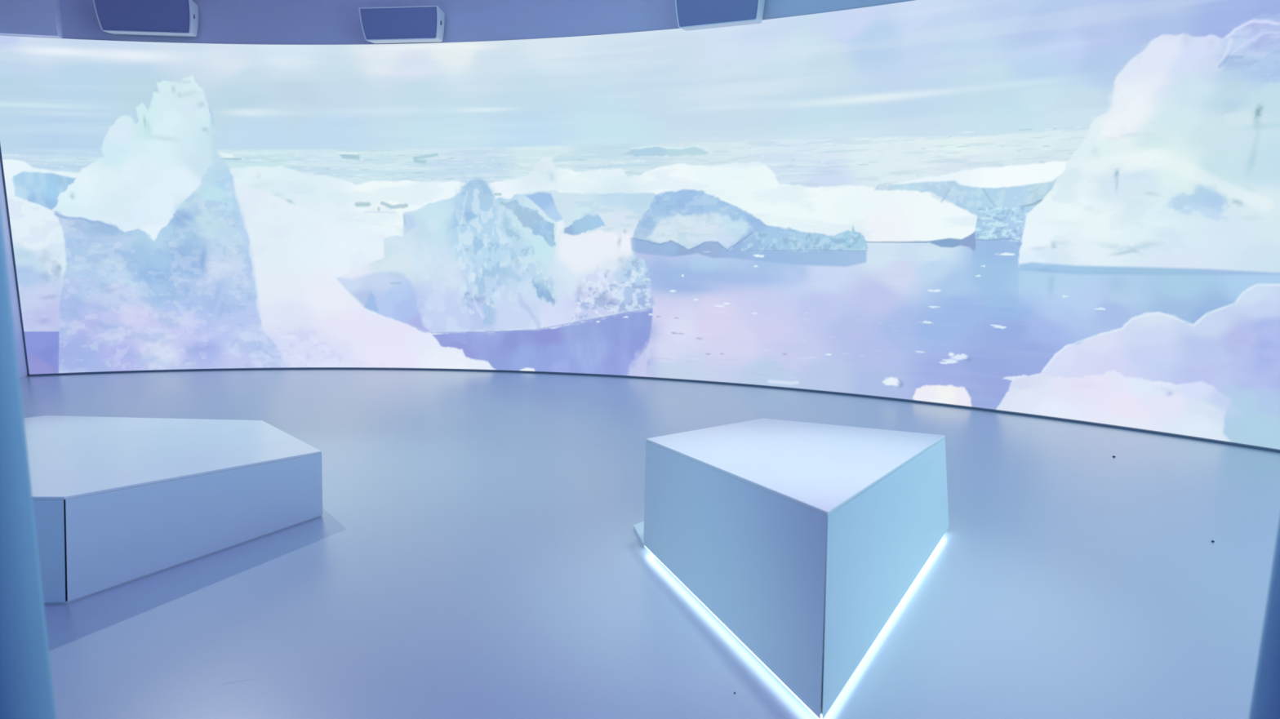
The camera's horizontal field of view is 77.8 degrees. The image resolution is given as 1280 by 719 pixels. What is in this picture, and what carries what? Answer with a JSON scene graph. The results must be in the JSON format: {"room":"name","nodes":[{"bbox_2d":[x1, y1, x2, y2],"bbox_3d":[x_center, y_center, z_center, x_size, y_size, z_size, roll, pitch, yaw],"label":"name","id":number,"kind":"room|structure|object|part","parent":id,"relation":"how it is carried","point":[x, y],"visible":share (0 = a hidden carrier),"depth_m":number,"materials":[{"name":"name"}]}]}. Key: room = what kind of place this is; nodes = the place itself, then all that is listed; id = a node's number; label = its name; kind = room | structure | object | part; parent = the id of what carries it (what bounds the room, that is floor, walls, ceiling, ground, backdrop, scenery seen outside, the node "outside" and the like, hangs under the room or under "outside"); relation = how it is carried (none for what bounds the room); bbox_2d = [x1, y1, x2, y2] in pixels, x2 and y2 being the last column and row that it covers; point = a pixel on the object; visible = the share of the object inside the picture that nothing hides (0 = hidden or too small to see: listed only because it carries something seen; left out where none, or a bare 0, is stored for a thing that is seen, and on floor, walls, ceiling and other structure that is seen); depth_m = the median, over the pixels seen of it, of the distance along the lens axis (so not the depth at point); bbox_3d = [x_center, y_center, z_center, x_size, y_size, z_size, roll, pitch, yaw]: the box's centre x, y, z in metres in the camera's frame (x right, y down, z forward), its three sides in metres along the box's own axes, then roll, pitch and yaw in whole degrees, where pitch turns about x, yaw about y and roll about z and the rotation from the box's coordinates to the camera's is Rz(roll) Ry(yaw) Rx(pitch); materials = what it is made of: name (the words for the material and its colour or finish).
{"room":"museum exhibition room","nodes":[
{"label":"museum exhibition room","id":0,"kind":"room"},
{"bbox_2d":[0,159,29,377],"bbox_3d":[-3.358,-1.542,4.786,20.931,4.500,7.649,0,9,0],"label":"wall","id":1,"kind":"structure","parent":0,"point":[0,159],"depth_m":8.17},
{"bbox_2d":[0,0,63,38],"bbox_3d":[-8.069,-3.582,6.805,5.114,1.123,0.499,-5,10,-26],"label":"trim","id":2,"kind":"structure","parent":1,"relation":"attached to","point":[18,18],"depth_m":7.70,"materials":[{"name":"white paint"}]},
{"bbox_2d":[93,0,198,36],"bbox_3d":[-4.875,-3.396,7.875,0.880,0.325,0.267,-1,9,-8],"label":"projector","id":3,"kind":"object","parent":1,"relation":"attached to","point":[180,18],"visible":1,"depth_m":7.78,"materials":[{"name":"white plastic"}]},
{"bbox_2d":[358,5,444,43],"bbox_3d":[-2.366,-3.340,7.948,0.800,0.300,0.267,1,9,5],"label":"projector","id":4,"kind":"object","parent":1,"relation":"attached to","point":[424,24],"visible":1,"depth_m":7.85,"materials":[{"name":"white plastic"}]},
{"bbox_2d":[58,0,915,44],"bbox_3d":[1.292,-3.369,5.499,14.631,1.123,2.894,5,11,29],"label":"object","id":5,"kind":"structure","parent":1,"relation":"attached to","point":[262,22],"depth_m":7.97,"materials":[{"name":"white paint"}]},
{"bbox_2d":[27,367,1279,453],"bbox_3d":[0.500,0.423,6.663,13.970,0.017,2.645,4,10,24],"label":"baseboard","id":6,"kind":"structure","parent":1,"relation":"attached to","point":[1246,446],"depth_m":7.82,"materials":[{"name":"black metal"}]},
{"bbox_2d":[675,0,764,31],"bbox_3d":[0.729,-3.225,7.186,0.800,0.400,0.267,4,10,22],"label":"wall speaker","id":7,"kind":"object","parent":1,"relation":"attached to","point":[691,15],"visible":1,"depth_m":7.13,"materials":[{"name":"white plastic"}]},
{"bbox_2d":[0,204,56,718],"bbox_3d":[-7.486,-0.943,1.120,13.028,4.500,0.085,0,9,0],"label":"wall","id":8,"kind":"structure","parent":0,"point":[26,686],"depth_m":1.33,"materials":[{"name":"blue"}]},
{"bbox_2d":[19,369,1279,718],"bbox_3d":[-3.000,0.990,3.556,23.000,0.100,11.700,0,9,0],"label":"floor","id":9,"kind":"structure","parent":0,"point":[474,550],"depth_m":3.48,"materials":[{"name":"plastic"}]},
{"bbox_2d":[23,415,322,604],"bbox_3d":[-2.756,0.554,4.488,1.367,0.461,2.676,-7,12,-36],"label":"seat block","id":10,"kind":"object","parent":9,"relation":"on","point":[117,501],"visible":0.77,"depth_m":3.70,"materials":[{"name":"white laminate"}]},
{"bbox_3d":[-2.453,0.769,3.186,0.325,0.440,0.014,0,9,-3],"label":"panel","id":11,"kind":"part","parent":10,"relation":"part of","materials":[{"name":"white laminate"}]},
{"bbox_3d":[-2.756,0.424,4.467,1.367,0.196,2.676,-7,12,-36],"label":"panel","id":12,"kind":"part","parent":10,"relation":"part of","materials":[{"name":"white laminate"}]},
{"bbox_3d":[-2.001,0.691,3.682,0.667,0.433,0.997,0,9,0],"label":"panel","id":13,"kind":"part","parent":10,"relation":"part of","materials":[{"name":"white laminate"}]},
{"bbox_2d":[0,0,1279,449],"bbox_3d":[0.490,-1.242,6.384,13.928,3.357,2.588,4,10,23],"label":"screen","id":14,"kind":"object","parent":9,"relation":"on","point":[1066,209],"visible":1,"depth_m":7.64,"materials":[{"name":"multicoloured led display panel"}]},
{"bbox_3d":[-6.367,-1.509,8.006,0.013,3.353,0.068,-3,10,-16],"label":"frame","id":15,"kind":"part","parent":14,"relation":"part of","materials":[{"name":"blue metal"}]},
{"bbox_2d":[633,418,949,718],"bbox_3d":[0.478,0.595,3.507,1.369,0.696,1.925,6,11,32],"label":"seat block","id":16,"kind":"object","parent":9,"relation":"on","point":[803,540],"visible":1,"depth_m":2.90,"materials":[{"name":"white laminate"}]},
{"bbox_3d":[0.290,0.662,3.022,0.023,0.648,1.462,-4,10,-21],"label":"panel","id":17,"kind":"part","parent":16,"relation":"part of","materials":[{"name":"white laminate"}]},
{"bbox_3d":[0.553,0.386,3.424,1.143,0.256,1.944,6,11,31],"label":"panel","id":18,"kind":"part","parent":16,"relation":"part of","materials":[{"name":"white laminate"}]},
{"bbox_3d":[1.024,0.643,3.141,0.053,0.648,1.878,6,11,32],"label":"panel","id":19,"kind":"part","parent":16,"relation":"part of","materials":[{"name":"white laminate"}]},
{"bbox_2d":[1248,519,1279,718],"bbox_3d":[4.540,-0.943,1.120,6.919,4.500,0.085,0,9,0],"label":"wall","id":20,"kind":"structure","parent":0,"point":[1265,700],"depth_m":1.38,"materials":[{"name":"blue"}]}
]}

